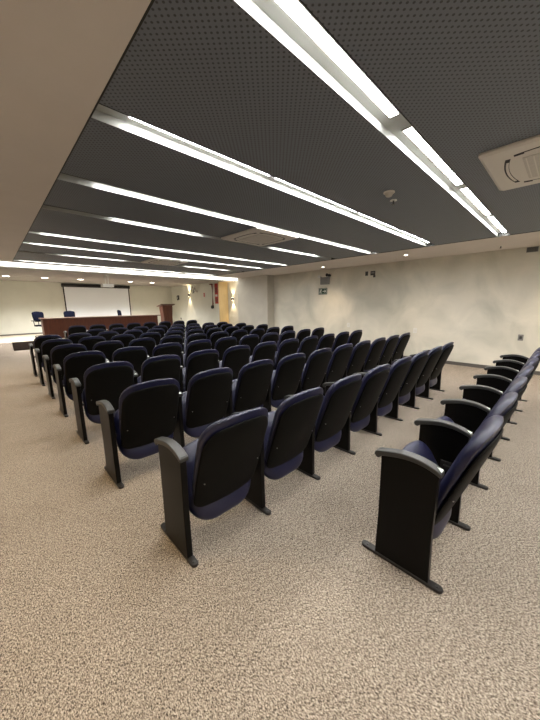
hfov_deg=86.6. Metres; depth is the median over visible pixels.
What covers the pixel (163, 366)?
chair
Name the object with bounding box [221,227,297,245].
air conditioner
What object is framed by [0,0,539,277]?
ceiling
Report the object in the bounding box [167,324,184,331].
chair
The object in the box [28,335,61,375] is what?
chair
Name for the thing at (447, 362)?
baseboard
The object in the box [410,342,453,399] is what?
chair
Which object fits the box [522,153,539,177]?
grille
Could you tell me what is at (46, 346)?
chair
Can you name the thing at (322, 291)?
exit sign
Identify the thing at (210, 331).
chair
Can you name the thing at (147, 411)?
chair
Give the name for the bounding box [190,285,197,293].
wall fan
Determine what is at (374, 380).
chair
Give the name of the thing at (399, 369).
chair
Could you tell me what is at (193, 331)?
chair
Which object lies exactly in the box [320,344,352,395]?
chair
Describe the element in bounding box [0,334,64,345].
stage
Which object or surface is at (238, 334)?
chair
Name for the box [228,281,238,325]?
wall
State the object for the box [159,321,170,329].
chair
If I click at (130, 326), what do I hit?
chair
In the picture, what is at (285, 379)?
chair
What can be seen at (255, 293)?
wall column
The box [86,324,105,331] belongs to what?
chair
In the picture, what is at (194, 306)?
wall
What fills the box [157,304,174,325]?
lectern
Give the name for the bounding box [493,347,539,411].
chair
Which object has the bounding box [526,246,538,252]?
air vent
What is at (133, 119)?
diffuser
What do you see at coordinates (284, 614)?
floor
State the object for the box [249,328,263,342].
chair
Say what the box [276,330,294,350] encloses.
chair
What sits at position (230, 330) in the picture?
chair
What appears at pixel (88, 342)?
chair
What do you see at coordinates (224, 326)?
chair
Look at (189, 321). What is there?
chair
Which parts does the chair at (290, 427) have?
panel, seat, backrest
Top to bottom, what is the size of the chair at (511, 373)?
0.896 m
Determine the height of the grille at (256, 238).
0.008 m
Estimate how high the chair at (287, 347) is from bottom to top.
0.896 m
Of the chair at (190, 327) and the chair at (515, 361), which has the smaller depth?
the chair at (515, 361)
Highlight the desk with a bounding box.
[39,315,159,337]
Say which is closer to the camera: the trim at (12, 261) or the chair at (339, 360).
the chair at (339, 360)
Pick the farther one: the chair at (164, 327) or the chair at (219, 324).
the chair at (219, 324)
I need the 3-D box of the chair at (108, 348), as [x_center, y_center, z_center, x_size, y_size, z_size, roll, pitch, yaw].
[-3.078,0.062,5.375,0.603,0.896,0.570,-11,15,-43]
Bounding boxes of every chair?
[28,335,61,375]
[31,311,43,337]
[34,339,72,385]
[42,344,86,398]
[53,351,105,416]
[63,311,74,316]
[64,325,85,338]
[67,333,91,343]
[69,361,133,443]
[78,336,105,350]
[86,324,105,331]
[86,329,105,335]
[93,340,123,361]
[96,378,179,488]
[97,331,118,340]
[106,323,123,330]
[106,346,146,377]
[111,327,127,334]
[111,334,134,347]
[123,329,142,338]
[127,323,140,329]
[129,338,155,357]
[132,326,148,332]
[133,355,180,384]
[139,332,160,344]
[143,322,156,328]
[147,328,164,338]
[147,343,181,358]
[152,325,167,333]
[154,407,267,567]
[155,335,182,347]
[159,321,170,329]
[164,330,183,336]
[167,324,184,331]
[168,327,183,332]
[173,320,184,324]
[173,367,232,447]
[179,349,218,392]
[181,339,211,367]
[182,333,206,353]
[183,329,203,344]
[184,320,196,330]
[184,323,199,334]
[184,326,201,339]
[202,322,213,329]
[204,325,217,333]
[206,327,221,339]
[210,331,228,348]
[211,337,236,360]
[217,322,227,326]
[218,345,249,379]
[220,324,232,330]
[224,359,273,417]
[225,326,238,336]
[231,330,247,345]
[231,387,322,514]
[235,323,245,329]
[239,334,258,355]
[241,325,253,334]
[248,341,276,362]
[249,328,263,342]
[256,324,267,333]
[258,332,277,343]
[263,353,305,411]
[266,327,279,336]
[273,338,298,369]
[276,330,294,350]
[278,326,293,340]
[284,374,361,479]
[294,348,331,394]
[296,329,310,347]
[297,336,317,363]
[311,327,323,344]
[315,333,334,350]
[318,331,348,358]
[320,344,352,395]
[323,364,389,454]
[331,340,370,378]
[334,330,361,347]
[352,356,411,435]
[360,337,385,371]
[362,415,503,593]
[374,335,398,367]
[375,350,428,420]
[388,332,409,364]
[394,346,442,408]
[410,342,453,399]
[414,392,517,530]
[440,376,527,489]
[459,366,533,461]
[473,357,538,440]
[484,351,539,424]
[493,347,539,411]
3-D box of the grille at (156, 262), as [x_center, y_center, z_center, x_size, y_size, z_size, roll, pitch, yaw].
[-2.704,-2.491,7.346,0.458,0.008,0.458,-11,15,-43]
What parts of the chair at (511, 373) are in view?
armrest, panel, backrest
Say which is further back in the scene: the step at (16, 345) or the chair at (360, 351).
the step at (16, 345)
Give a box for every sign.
[214,283,218,303]
[319,288,326,294]
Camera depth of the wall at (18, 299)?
13.08 m
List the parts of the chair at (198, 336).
backrest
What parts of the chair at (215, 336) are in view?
backrest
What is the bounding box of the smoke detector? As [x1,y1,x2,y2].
[383,190,394,197]
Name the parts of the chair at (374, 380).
armrest, panel, seat, backrest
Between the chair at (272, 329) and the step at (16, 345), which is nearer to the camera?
the chair at (272, 329)
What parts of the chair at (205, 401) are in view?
panel, seat, backrest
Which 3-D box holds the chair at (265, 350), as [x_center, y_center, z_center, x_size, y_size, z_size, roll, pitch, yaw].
[-0.231,0.100,5.040,0.603,0.896,0.570,-11,15,-43]
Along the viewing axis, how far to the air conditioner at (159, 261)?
7.24 m
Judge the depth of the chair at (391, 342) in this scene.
5.67 m
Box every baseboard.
[0,332,42,335]
[403,356,539,374]
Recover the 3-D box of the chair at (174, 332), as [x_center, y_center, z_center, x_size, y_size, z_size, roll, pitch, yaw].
[-2.563,-0.330,7.384,0.603,0.896,0.570,-11,15,-43]
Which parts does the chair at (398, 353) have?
backrest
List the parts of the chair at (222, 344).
backrest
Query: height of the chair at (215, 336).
0.896 m
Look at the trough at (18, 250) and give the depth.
6.91 m
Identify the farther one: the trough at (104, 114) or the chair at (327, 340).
the chair at (327, 340)
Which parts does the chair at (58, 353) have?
panel, seat, backrest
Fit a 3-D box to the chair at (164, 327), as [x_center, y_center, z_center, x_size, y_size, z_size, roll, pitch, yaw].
[-3.680,-0.698,9.352,0.603,0.896,0.570,-11,15,-43]
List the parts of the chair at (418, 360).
panel, seat, backrest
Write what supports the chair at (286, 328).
on the floor
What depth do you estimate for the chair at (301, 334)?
7.18 m
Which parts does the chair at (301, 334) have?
backrest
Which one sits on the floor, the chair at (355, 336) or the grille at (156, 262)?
the chair at (355, 336)
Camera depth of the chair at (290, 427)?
2.11 m
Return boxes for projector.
[101,275,113,287]
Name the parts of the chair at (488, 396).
armrest, panel, backrest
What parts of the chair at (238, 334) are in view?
backrest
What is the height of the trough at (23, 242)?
0.056 m
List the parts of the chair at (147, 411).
armrest, panel, seat, backrest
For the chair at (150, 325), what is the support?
on the floor
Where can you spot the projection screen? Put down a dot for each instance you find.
(86, 300)
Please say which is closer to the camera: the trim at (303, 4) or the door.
the trim at (303, 4)
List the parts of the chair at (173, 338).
backrest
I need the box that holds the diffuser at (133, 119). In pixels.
[129,117,268,175]
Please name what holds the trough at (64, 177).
attached to the ceiling at (204, 73)
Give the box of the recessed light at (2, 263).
[0,261,236,280]
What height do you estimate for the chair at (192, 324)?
0.896 m
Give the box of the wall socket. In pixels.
[518,334,523,340]
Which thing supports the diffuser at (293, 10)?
attached to the ceiling light at (289, 22)
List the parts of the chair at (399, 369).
panel, seat, backrest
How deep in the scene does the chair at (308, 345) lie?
5.61 m
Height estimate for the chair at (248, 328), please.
0.896 m
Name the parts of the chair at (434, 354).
panel, seat, backrest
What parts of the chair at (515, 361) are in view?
armrest, panel, armrest, panel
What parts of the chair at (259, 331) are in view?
backrest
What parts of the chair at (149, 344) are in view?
backrest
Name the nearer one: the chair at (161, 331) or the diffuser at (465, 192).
the diffuser at (465, 192)
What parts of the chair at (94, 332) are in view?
backrest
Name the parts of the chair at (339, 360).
panel, backrest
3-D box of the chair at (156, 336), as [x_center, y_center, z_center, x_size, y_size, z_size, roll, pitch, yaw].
[-2.993,-0.247,6.974,0.603,0.896,0.570,-11,15,-43]
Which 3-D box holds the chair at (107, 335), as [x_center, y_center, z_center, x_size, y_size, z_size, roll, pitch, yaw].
[-4.199,-0.306,7.340,0.603,0.896,0.570,-11,15,-43]
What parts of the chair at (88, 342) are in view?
backrest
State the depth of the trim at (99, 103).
2.17 m
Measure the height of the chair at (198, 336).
0.896 m
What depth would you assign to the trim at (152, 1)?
1.48 m
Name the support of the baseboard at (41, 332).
attached to the wall at (18, 299)
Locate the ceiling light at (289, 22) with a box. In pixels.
[233,0,506,235]
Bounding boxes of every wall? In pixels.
[0,280,173,334]
[171,282,219,326]
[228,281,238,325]
[274,246,539,370]
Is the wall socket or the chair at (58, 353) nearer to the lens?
the chair at (58, 353)
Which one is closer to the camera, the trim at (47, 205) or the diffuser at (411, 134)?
the diffuser at (411, 134)
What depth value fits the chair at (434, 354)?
4.15 m
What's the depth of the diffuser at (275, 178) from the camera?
3.10 m
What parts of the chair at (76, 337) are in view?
backrest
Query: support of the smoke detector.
attached to the ceiling at (204, 73)
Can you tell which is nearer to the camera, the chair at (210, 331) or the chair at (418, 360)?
the chair at (418, 360)
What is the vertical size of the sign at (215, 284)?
0.960 m
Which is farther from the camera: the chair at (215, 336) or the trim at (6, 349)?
the trim at (6, 349)
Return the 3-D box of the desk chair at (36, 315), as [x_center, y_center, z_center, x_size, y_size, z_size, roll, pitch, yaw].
[-9.192,-1.439,11.564,0.589,1.036,0.616,5,12,25]
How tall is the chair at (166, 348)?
0.896 m
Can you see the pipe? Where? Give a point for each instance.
(212, 305)
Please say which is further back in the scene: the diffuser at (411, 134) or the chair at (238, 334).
the chair at (238, 334)
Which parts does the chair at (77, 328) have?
backrest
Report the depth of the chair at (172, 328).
8.31 m
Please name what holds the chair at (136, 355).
on the floor
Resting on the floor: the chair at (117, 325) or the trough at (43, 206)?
the chair at (117, 325)
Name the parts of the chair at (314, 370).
panel, backrest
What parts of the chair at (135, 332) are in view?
backrest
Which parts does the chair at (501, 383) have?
armrest, panel, backrest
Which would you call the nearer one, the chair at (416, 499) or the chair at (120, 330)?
the chair at (416, 499)
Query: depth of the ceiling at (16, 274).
11.67 m
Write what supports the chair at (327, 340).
on the floor
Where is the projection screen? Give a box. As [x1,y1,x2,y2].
[61,283,130,316]
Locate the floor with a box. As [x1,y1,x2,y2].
[0,349,539,719]
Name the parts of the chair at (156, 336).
backrest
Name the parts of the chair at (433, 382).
panel, seat, panel, backrest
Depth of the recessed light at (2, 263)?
9.25 m
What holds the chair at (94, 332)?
on the floor
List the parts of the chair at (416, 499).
panel, armrest, seat, backrest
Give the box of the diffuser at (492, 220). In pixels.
[488,217,505,231]
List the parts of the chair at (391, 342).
backrest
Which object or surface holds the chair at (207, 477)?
on the floor
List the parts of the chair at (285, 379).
panel, seat, backrest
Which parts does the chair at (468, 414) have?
armrest, panel, backrest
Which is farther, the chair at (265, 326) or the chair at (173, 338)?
the chair at (265, 326)
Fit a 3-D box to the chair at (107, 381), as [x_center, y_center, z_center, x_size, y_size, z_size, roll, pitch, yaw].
[-1.952,0.432,3.401,0.603,0.896,0.570,-11,15,-43]
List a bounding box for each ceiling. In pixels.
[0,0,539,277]
[0,267,232,286]
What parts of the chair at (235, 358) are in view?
backrest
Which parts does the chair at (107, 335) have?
backrest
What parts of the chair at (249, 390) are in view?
panel, seat, backrest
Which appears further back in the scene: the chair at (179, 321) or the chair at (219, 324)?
the chair at (179, 321)
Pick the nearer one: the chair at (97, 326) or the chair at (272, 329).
the chair at (272, 329)
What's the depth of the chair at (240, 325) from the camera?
9.94 m
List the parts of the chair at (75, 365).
armrest, panel, seat, backrest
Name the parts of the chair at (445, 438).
armrest, panel, seat, backrest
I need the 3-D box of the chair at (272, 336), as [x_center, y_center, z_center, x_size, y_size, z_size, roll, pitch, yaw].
[-0.152,-0.209,6.640,0.603,0.896,0.570,-11,15,-43]
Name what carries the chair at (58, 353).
on the floor
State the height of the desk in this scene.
0.785 m
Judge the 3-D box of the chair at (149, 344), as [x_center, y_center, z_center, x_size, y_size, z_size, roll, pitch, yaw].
[-2.647,-0.021,5.785,0.603,0.896,0.570,-11,15,-43]
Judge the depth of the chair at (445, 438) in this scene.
1.94 m
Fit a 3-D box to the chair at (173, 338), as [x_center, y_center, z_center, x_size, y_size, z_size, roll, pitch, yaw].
[-2.217,-0.104,6.194,0.603,0.896,0.570,-11,15,-43]
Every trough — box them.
[13,260,215,275]
[18,250,241,271]
[23,242,262,268]
[28,231,286,265]
[42,205,330,258]
[58,173,370,253]
[91,104,428,245]
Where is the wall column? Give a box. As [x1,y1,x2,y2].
[237,275,273,328]
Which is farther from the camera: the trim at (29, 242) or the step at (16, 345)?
the step at (16, 345)
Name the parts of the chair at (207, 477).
armrest, panel, seat, backrest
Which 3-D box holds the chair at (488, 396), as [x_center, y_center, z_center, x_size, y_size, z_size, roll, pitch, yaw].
[2.289,0.474,2.975,0.603,0.896,0.570,-11,15,-43]
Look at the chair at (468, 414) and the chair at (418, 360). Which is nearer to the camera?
the chair at (468, 414)
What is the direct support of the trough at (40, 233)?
attached to the ceiling at (204, 73)
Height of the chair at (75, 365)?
0.896 m
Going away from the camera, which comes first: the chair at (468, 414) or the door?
the chair at (468, 414)
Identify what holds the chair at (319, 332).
on the floor
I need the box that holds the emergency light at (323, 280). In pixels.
[317,273,330,284]
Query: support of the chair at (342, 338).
on the floor
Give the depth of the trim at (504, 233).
5.68 m
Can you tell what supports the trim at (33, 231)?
attached to the ceiling at (204, 73)
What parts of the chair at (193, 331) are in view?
backrest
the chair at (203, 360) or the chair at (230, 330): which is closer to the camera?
the chair at (203, 360)
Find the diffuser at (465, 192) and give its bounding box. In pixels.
[461,188,489,214]
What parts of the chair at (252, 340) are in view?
backrest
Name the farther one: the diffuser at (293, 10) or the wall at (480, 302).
the wall at (480, 302)
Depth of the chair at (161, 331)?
7.96 m
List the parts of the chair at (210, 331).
backrest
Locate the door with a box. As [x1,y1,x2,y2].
[218,282,228,323]
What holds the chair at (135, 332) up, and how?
on the floor
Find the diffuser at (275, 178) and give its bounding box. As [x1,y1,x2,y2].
[275,178,354,211]
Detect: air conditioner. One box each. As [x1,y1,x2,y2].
[141,258,187,265]
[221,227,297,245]
[478,134,539,190]
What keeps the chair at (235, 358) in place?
on the floor
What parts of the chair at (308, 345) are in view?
backrest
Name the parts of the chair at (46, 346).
panel, backrest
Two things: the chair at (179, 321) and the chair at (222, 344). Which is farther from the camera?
the chair at (179, 321)
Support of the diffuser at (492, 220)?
attached to the ceiling light at (289, 22)
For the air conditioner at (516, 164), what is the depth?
2.27 m
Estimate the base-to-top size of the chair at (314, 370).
0.896 m
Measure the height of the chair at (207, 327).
0.896 m
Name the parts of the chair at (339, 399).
panel, seat, backrest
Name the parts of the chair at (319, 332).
backrest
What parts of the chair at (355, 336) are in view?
backrest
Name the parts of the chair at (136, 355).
backrest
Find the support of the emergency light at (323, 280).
attached to the wall at (480, 302)
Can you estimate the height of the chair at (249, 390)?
0.896 m
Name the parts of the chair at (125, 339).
backrest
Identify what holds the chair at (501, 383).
on the floor
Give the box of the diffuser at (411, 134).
[404,128,461,184]
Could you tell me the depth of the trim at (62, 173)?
3.19 m
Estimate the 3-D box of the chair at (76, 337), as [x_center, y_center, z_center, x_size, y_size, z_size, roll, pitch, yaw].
[-4.629,-0.223,6.930,0.603,0.896,0.570,-11,15,-43]
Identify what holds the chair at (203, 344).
on the floor
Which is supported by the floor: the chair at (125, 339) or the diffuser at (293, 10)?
the chair at (125, 339)
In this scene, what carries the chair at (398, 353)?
on the floor
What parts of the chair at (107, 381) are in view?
armrest, panel, seat, backrest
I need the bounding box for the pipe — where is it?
[209,284,213,308]
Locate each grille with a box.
[154,261,174,264]
[239,234,277,243]
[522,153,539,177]
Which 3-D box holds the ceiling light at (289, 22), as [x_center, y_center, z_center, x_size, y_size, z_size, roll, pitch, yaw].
[1.863,-1.731,2.849,5.832,0.056,0.172,-11,15,-43]
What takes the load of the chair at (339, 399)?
on the floor
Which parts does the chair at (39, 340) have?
panel, backrest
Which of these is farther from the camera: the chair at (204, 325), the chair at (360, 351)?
the chair at (204, 325)
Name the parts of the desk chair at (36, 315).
backrest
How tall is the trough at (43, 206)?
0.056 m
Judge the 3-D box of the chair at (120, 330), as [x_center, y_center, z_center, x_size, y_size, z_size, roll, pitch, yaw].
[-4.541,-0.532,8.533,0.603,0.896,0.570,-11,15,-43]
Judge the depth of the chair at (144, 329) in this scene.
8.73 m
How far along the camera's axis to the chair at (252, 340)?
6.00 m
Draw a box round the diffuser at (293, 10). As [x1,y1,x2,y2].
[276,0,397,116]
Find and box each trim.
[0,343,14,356]
[12,261,207,275]
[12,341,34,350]
[13,0,154,259]
[29,242,266,268]
[33,231,285,264]
[47,205,335,258]
[62,173,375,252]
[99,103,434,244]
[216,231,536,275]
[299,0,509,233]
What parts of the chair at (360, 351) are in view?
backrest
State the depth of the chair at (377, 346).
5.26 m
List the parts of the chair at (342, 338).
backrest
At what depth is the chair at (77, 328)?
9.42 m
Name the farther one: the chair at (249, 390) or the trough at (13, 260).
the trough at (13, 260)
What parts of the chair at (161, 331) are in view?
backrest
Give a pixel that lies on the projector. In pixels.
(105, 284)
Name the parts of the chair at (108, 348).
backrest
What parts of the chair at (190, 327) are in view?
backrest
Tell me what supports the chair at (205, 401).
on the floor

